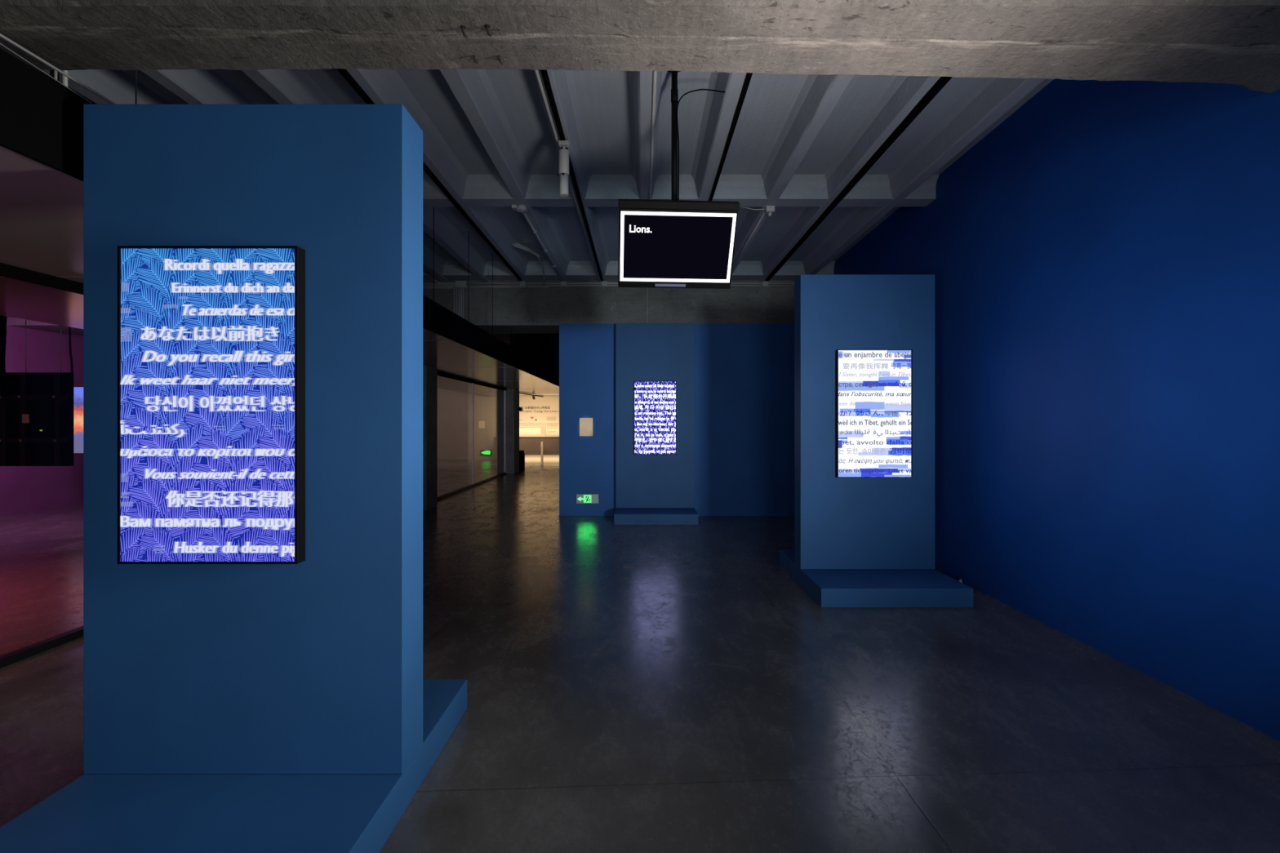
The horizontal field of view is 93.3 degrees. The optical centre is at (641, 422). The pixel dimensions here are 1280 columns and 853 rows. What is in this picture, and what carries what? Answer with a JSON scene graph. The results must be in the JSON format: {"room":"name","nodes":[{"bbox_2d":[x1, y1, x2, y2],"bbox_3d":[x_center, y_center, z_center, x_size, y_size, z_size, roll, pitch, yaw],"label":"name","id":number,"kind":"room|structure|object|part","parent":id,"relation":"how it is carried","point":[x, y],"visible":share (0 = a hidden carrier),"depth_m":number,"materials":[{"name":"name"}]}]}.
{"room":"museum","nodes":[
{"label":"museum","id":0,"kind":"room"},
{"bbox_2d":[0,320,83,515],"bbox_3d":[-10.700,-0.515,10.400,0.200,4.130,29.800,0,0,0],"label":"wall","id":1,"kind":"structure","parent":0,"point":[23,489],"depth_m":10.67,"materials":[{"name":"paint"}]},
{"bbox_2d":[0,48,559,396],"bbox_3d":[-4.145,-1.168,9.550,3.710,0.344,28.100,0,0,0],"label":"beam","id":2,"kind":"structure","parent":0,"point":[42,119],"depth_m":3.22,"materials":[{"name":"grey"}]},
{"bbox_2d":[0,33,114,103],"bbox_3d":[-2.280,-1.357,0.900,0.012,0.078,3.800,0,0,0],"label":"conduit","id":3,"kind":"object","parent":2,"relation":"attached to","point":[2,36],"visible":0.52,"depth_m":2.33,"materials":[{"name":"silver metal"}]},
{"bbox_2d":[519,392,543,396],"bbox_3d":[-3.998,-0.970,20.850,0.039,0.039,4.133,0,0,7],"label":"track","id":4,"kind":"object","parent":2,"relation":"attached to","point":[519,393],"visible":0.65,"depth_m":21.38,"materials":[{"name":"black metal"}]},
{"bbox_2d":[437,388,497,459],"bbox_3d":[-7.925,-0.515,25.100,5.350,4.130,0.200,0,0,0],"label":"wall","id":5,"kind":"structure","parent":0,"point":[454,407],"depth_m":25.00,"materials":[{"name":"grey paint"}]},
{"bbox_2d":[479,421,484,428],"bbox_3d":[-6.604,0.101,24.985,0.248,0.292,0.030,0,0,0],"label":"plate","id":6,"kind":"object","parent":5,"relation":"attached to","point":[482,424],"visible":1,"depth_m":24.97,"materials":[{"name":"beige"}]},
{"bbox_2d":[480,449,491,455],"bbox_3d":[-6.435,1.260,24.977,0.465,0.220,0.045,0,0,0],"label":"exit sign","id":7,"kind":"object","parent":5,"relation":"attached to","point":[482,452],"visible":1,"depth_m":24.96,"materials":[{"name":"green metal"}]},
{"bbox_2d":[510,333,559,373],"bbox_3d":[-2.351,-1.962,17.330,0.118,1.235,12.540,0,0,0],"label":"wall","id":8,"kind":"structure","parent":0,"point":[544,348],"depth_m":13.74,"materials":[{"name":"black paint"}]},
{"bbox_2d":[519,396,559,435],"bbox_3d":[-0.975,-0.515,23.694,8.550,4.130,0.212,0,0,0],"label":"wall","id":9,"kind":"structure","parent":0,"point":[542,409],"depth_m":23.60,"materials":[{"name":"beige paint"}]},
{"bbox_2d":[519,418,558,427],"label":"print","id":10,"kind":"object","parent":9,"relation":"attached to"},
{"bbox_2d":[38,68,1053,345],"bbox_3d":[-3.700,-2.563,10.400,14.200,0.434,29.800,0,0,0],"label":"ceiling","id":11,"kind":"structure","parent":0,"point":[798,140],"depth_m":5.43,"materials":[{"name":"paint"}]},
{"bbox_2d":[49,70,53,79],"bbox_3d":[-2.977,-1.965,3.050,0.014,1.230,0.014,0,0,0],"label":"pipe","id":12,"kind":"object","parent":11,"relation":"attached to","point":[51,71],"visible":0.02,"depth_m":3.05,"materials":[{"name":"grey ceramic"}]},
{"bbox_2d":[53,70,59,81],"bbox_3d":[-2.952,-1.965,3.050,0.024,1.230,0.024,0,0,0],"label":"pipe","id":13,"kind":"object","parent":11,"relation":"attached to","point":[55,74],"visible":0.02,"depth_m":3.04,"materials":[{"name":"grey metal"}]},
{"bbox_2d":[61,70,67,86],"bbox_3d":[-2.911,-1.965,3.050,0.024,1.230,0.024,0,0,0],"label":"pipe","id":14,"kind":"object","parent":11,"relation":"attached to","point":[64,79],"visible":0.02,"depth_m":3.04,"materials":[{"name":"grey metal"}]},
{"bbox_2d":[135,70,137,103],"bbox_3d":[-2.340,-1.962,2.798,0.006,1.235,0.006,0,0,0],"label":"wire","id":15,"kind":"object","parent":11,"relation":"hanging from","point":[135,70],"visible":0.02,"depth_m":2.80,"materials":[{"name":"grey metal"}]},
{"bbox_2d":[7,280,794,333],"bbox_3d":[-3.850,-2.100,10.575,13.900,0.960,0.950,0,0,0],"label":"ceiling beam","id":16,"kind":"structure","parent":11,"relation":"attached to","point":[521,310],"depth_m":10.10,"materials":[{"name":"concrete"}]},
{"bbox_2d":[422,277,794,318],"bbox_3d":[-0.898,-2.041,9.751,6.894,0.889,0.715,0,0,0],"label":"conduit","id":17,"kind":"object","parent":16,"relation":"attached to","point":[458,284],"visible":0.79,"depth_m":10.06,"materials":[{"name":"grey metal"}]},
{"bbox_2d":[336,68,521,280],"bbox_3d":[-1.985,-2.335,6.400,0.034,0.038,7.000,0,0,0],"label":"track","id":18,"kind":"object","parent":11,"relation":"attached to","point":[347,76],"visible":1,"depth_m":5.99,"materials":[{"name":"black metal"}]},
{"bbox_2d":[433,206,434,301],"bbox_3d":[-2.340,-1.962,6.804,0.010,1.235,0.010,0,0,0],"label":"wire","id":19,"kind":"object","parent":11,"relation":"hanging from","point":[433,206],"visible":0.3,"depth_m":6.80,"materials":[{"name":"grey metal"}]},
{"bbox_2d":[492,253,493,340],"bbox_3d":[-2.275,-1.915,9.222,0.010,1.330,0.010,0,0,0],"label":"wire","id":20,"kind":"object","parent":11,"relation":"hanging from","point":[492,253],"visible":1,"depth_m":9.22,"materials":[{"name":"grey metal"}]},
{"bbox_2d":[511,240,544,285],"bbox_3d":[-1.642,-2.463,9.212,0.353,0.403,1.624,0,0,0],"label":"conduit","id":21,"kind":"object","parent":11,"relation":"hanging from","point":[526,242],"visible":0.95,"depth_m":8.62,"materials":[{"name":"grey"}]},
{"bbox_2d":[511,204,562,280],"bbox_3d":[-1.326,-2.324,8.211,0.157,0.059,3.377,0,0,0],"label":"conduit","id":22,"kind":"object","parent":11,"relation":"attached to","point":[522,208],"visible":1,"depth_m":7.10,"materials":[{"name":"grey metal"}]},
{"bbox_2d":[534,70,599,279],"bbox_3d":[-0.700,-2.338,6.400,0.022,0.022,7.000,0,0,0],"label":"ceiling pipe","id":23,"kind":"object","parent":11,"relation":"attached to","point":[535,71],"visible":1,"depth_m":4.98,"materials":[{"name":"grey metal"}]},
{"bbox_2d":[540,69,603,280],"bbox_3d":[-0.650,-2.335,6.400,0.034,0.038,7.000,0,0,0],"label":"track","id":24,"kind":"object","parent":11,"relation":"attached to","point":[544,73],"visible":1,"depth_m":5.41,"materials":[{"name":"black metal"}]},
{"bbox_2d":[556,140,571,196],"bbox_3d":[-0.642,-2.097,5.000,0.100,0.446,0.095,0,0,37],"label":"lamp","id":25,"kind":"object","parent":24,"relation":"hanging from","point":[563,174],"visible":1,"depth_m":4.97,"materials":[{"name":"grey metal"}]},
{"bbox_2d":[0,0,1279,93],"bbox_3d":[-3.845,-2.083,2.636,13.913,0.994,0.660,0,0,0],"label":"ceiling beam","id":26,"kind":"structure","parent":11,"relation":"attached to","point":[1233,42],"depth_m":2.53,"materials":[{"name":"concrete"}]},
{"bbox_2d":[648,71,657,199],"bbox_3d":[0.090,-2.338,6.400,0.022,0.022,7.000,0,0,0],"label":"ceiling pipe","id":27,"kind":"object","parent":11,"relation":"attached to","point":[654,72],"visible":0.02,"depth_m":4.78,"materials":[{"name":"grey metal"}]},
{"bbox_2d":[617,70,739,288],"bbox_3d":[0.247,-1.782,4.264,0.826,1.615,0.350,0,0,-4],"label":"monitor","id":28,"kind":"object","parent":11,"relation":"hanging from","point":[675,242],"visible":0.96,"depth_m":4.24,"materials":[{"name":"black plastic"}]},
{"bbox_2d":[708,72,752,200],"bbox_3d":[0.724,-2.335,6.400,0.026,0.038,7.000,0,0,0],"label":"track","id":29,"kind":"object","parent":11,"relation":"attached to","point":[748,76],"visible":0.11,"depth_m":4.81,"materials":[{"name":"black metal"}]},
{"bbox_2d":[732,205,774,269],"bbox_3d":[1.170,-2.352,8.230,0.550,0.205,3.340,0,0,0],"label":"conduit","id":30,"kind":"object","parent":11,"relation":"attached to","point":[769,210],"visible":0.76,"depth_m":6.86,"materials":[{"name":"grey metal"}]},
{"bbox_2d":[765,76,952,280],"bbox_3d":[2.060,-2.335,6.400,0.052,0.038,7.000,0,0,0],"label":"track","id":31,"kind":"object","parent":11,"relation":"attached to","point":[941,82],"visible":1,"depth_m":5.31,"materials":[{"name":"black metal"}]},
{"bbox_2d":[0,459,1279,852],"bbox_3d":[-3.700,1.650,10.400,14.200,0.200,29.800,0,0,0],"label":"floor","id":32,"kind":"structure","parent":0,"point":[694,697],"depth_m":3.22,"materials":[{"name":"concrete"}]},
{"bbox_2d":[0,262,83,668],"bbox_3d":[-4.070,0.275,4.800,0.100,2.550,3.800,0,0,0],"label":"window","id":33,"kind":"structure","parent":32,"relation":"on","point":[6,270],"depth_m":4.06,"materials":[{"name":"black metal"}]},
{"bbox_2d":[0,103,466,852],"bbox_3d":[-1.572,0.147,2.496,1.260,2.806,1.546,0,0,0],"label":"display stand","id":34,"kind":"object","parent":32,"relation":"on","point":[228,708],"visible":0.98,"depth_m":2.38,"materials":[{"name":"blue paint"}]},
{"bbox_2d":[117,245,305,564],"bbox_3d":[-1.671,-0.066,2.353,0.691,1.224,0.059,0,0,0],"label":"display","id":35,"kind":"object","parent":34,"relation":"attached to","point":[211,339],"visible":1,"depth_m":2.33,"materials":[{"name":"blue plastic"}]},
{"bbox_3d":[-1.572,0.067,2.496,1.260,2.646,0.226,0,0,0],"label":"upright panel","id":36,"kind":"part","parent":34,"relation":"part of","materials":[{"name":"blue paint"}]},
{"bbox_2d":[422,364,437,511],"bbox_3d":[-4.050,0.275,10.790,0.620,2.550,0.580,0,0,0],"label":"concrete column","id":37,"kind":"structure","parent":32,"relation":"on","point":[429,373],"depth_m":10.67,"materials":[{"name":"grey concrete"}]},
{"bbox_2d":[437,371,475,500],"bbox_3d":[-4.070,0.275,12.840,0.100,2.550,3.520,0,0,0],"label":"window frame","id":38,"kind":"structure","parent":32,"relation":"on","point":[440,374],"depth_m":14.41,"materials":[{"name":"black metal"}]},
{"bbox_2d":[471,381,506,486],"bbox_3d":[-4.070,0.275,16.300,0.100,2.550,3.400,0,0,0],"label":"window","id":39,"kind":"structure","parent":32,"relation":"on","point":[476,382],"depth_m":16.69,"materials":[{"name":"black metal"}]},
{"bbox_2d":[497,388,519,474],"bbox_3d":[-4.045,0.275,18.375,0.510,2.550,0.750,0,0,0],"label":"concrete column","id":40,"kind":"structure","parent":32,"relation":"on","point":[512,395],"depth_m":18.00,"materials":[{"name":"grey concrete"}]},
{"bbox_2d":[519,449,524,471],"bbox_3d":[-3.820,1.225,19.250,0.143,0.651,0.320,0,0,0],"label":"waste bin","id":41,"kind":"object","parent":32,"relation":"on","point":[522,455],"visible":0.87,"depth_m":19.10,"materials":[{"name":"black"}]},
{"bbox_2d":[519,435,559,462],"bbox_3d":[-3.900,1.040,22.915,2.600,1.021,0.670,0,0,0],"label":"counter","id":42,"kind":"object","parent":32,"relation":"on","point":[531,445],"depth_m":22.62,"materials":[{"name":"beige paint"}]},
{"bbox_2d":[519,435,559,436],"bbox_3d":[-3.900,0.544,22.915,2.600,0.030,0.670,0,0,0],"label":"countertop","id":43,"kind":"structure","parent":42,"relation":"on","point":[519,436],"depth_m":22.60,"materials":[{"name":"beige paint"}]},
{"bbox_2d":[541,422,546,435],"bbox_3d":[-3.725,0.268,22.920,0.171,0.523,0.040,0,0,0],"label":"sign","id":44,"kind":"object","parent":42,"relation":"on","point":[543,424],"visible":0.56,"depth_m":22.90,"materials":[{"name":"beige paint"}]},
{"bbox_2d":[541,441,543,464],"bbox_3d":[-3.679,1.137,22.340,0.077,0.827,0.080,0,0,0],"label":"post","id":45,"kind":"object","parent":32,"relation":"on","point":[542,442],"visible":1,"depth_m":22.30,"materials":[{"name":"beige paint"}]},
{"bbox_2d":[613,323,698,524],"bbox_3d":[0.220,-0.026,9.559,1.275,3.153,0.879,0,0,0],"label":"display stand","id":46,"kind":"object","parent":32,"relation":"on","point":[651,489],"visible":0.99,"depth_m":9.78,"materials":[{"name":"blue paint"}]},
{"bbox_2d":[634,381,676,454],"bbox_3d":[0.219,-0.068,9.751,0.682,1.185,0.059,0,0,0],"label":"display","id":47,"kind":"object","parent":46,"relation":"attached to","point":[655,402],"visible":1,"depth_m":9.73,"materials":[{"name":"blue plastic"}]},
{"bbox_2d":[779,274,973,607],"bbox_3d":[2.137,0.077,5.821,1.272,2.945,1.546,0,0,0],"label":"display stand","id":48,"kind":"object","parent":32,"relation":"on","point":[860,542],"visible":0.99,"depth_m":5.71,"materials":[{"name":"blue paint"}]},
{"bbox_3d":[2.137,-0.003,5.821,1.272,2.785,0.226,0,0,0],"label":"upright panel","id":49,"kind":"part","parent":48,"relation":"part of","materials":[{"name":"blue paint"}]},
{"bbox_2d":[835,349,911,477],"bbox_3d":[2.180,-0.080,5.678,0.698,1.199,0.059,0,0,0],"label":"display","id":50,"kind":"object","parent":48,"relation":"attached to","point":[873,387],"visible":1,"depth_m":5.66,"materials":[{"name":"black plastic"},{"name":"glowing glass screen"}]},
{"bbox_2d":[559,323,794,515],"bbox_3d":[0.868,-0.040,10.050,4.464,3.180,0.100,0,0,0],"label":"wall","id":51,"kind":"structure","parent":0,"point":[744,372],"depth_m":10.00,"materials":[{"name":"blue paint"}]},
{"bbox_2d":[579,417,592,435],"bbox_3d":[-0.917,0.081,9.992,0.219,0.301,0.013,0,0,0],"label":"plate","id":52,"kind":"object","parent":51,"relation":"attached to","point":[585,424],"visible":1,"depth_m":9.99,"materials":[{"name":"beige"}]},
{"bbox_2d":[576,493,598,503],"bbox_3d":[-0.895,1.267,9.988,0.366,0.153,0.020,0,0,0],"label":"exit sign","id":53,"kind":"object","parent":51,"relation":"attached to","point":[580,498],"visible":1,"depth_m":9.98,"materials":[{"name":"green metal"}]},
{"bbox_2d":[833,78,1279,741],"bbox_3d":[3.200,-0.515,2.875,0.200,4.130,14.750,0,0,0],"label":"wall","id":54,"kind":"structure","parent":0,"point":[1104,260],"depth_m":3.91,"materials":[{"name":"blue paint"}]},
{"bbox_3d":[-8.300,-1.800,10.250,4.600,0.100,29.500,0,0,0],"label":"ceiling","id":55,"kind":"structure","parent":0,"visible":0},
{"bbox_2d":[0,315,73,466],"bbox_3d":[-7.444,-0.625,6.845,1.893,2.251,0.150,0,0,0],"label":"screen","id":56,"kind":"object","parent":55,"relation":"hanging from","point":[37,408],"visible":0.89,"depth_m":6.86,"materials":[{"name":"black plastic"}]},
{"bbox_3d":[-7.440,-0.030,6.845,1.860,1.040,0.030,0,0,0],"label":"frame","id":57,"kind":"part","parent":56,"relation":"part of","materials":[{"name":"black"}]},
{"bbox_2d":[68,326,83,453],"bbox_3d":[-8.797,-0.604,10.117,1.924,2.289,0.507,0,0,0],"label":"screen","id":58,"kind":"object","parent":55,"relation":"hanging from","point":[77,390],"visible":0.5,"depth_m":10.30,"materials":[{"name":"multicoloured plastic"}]}
]}

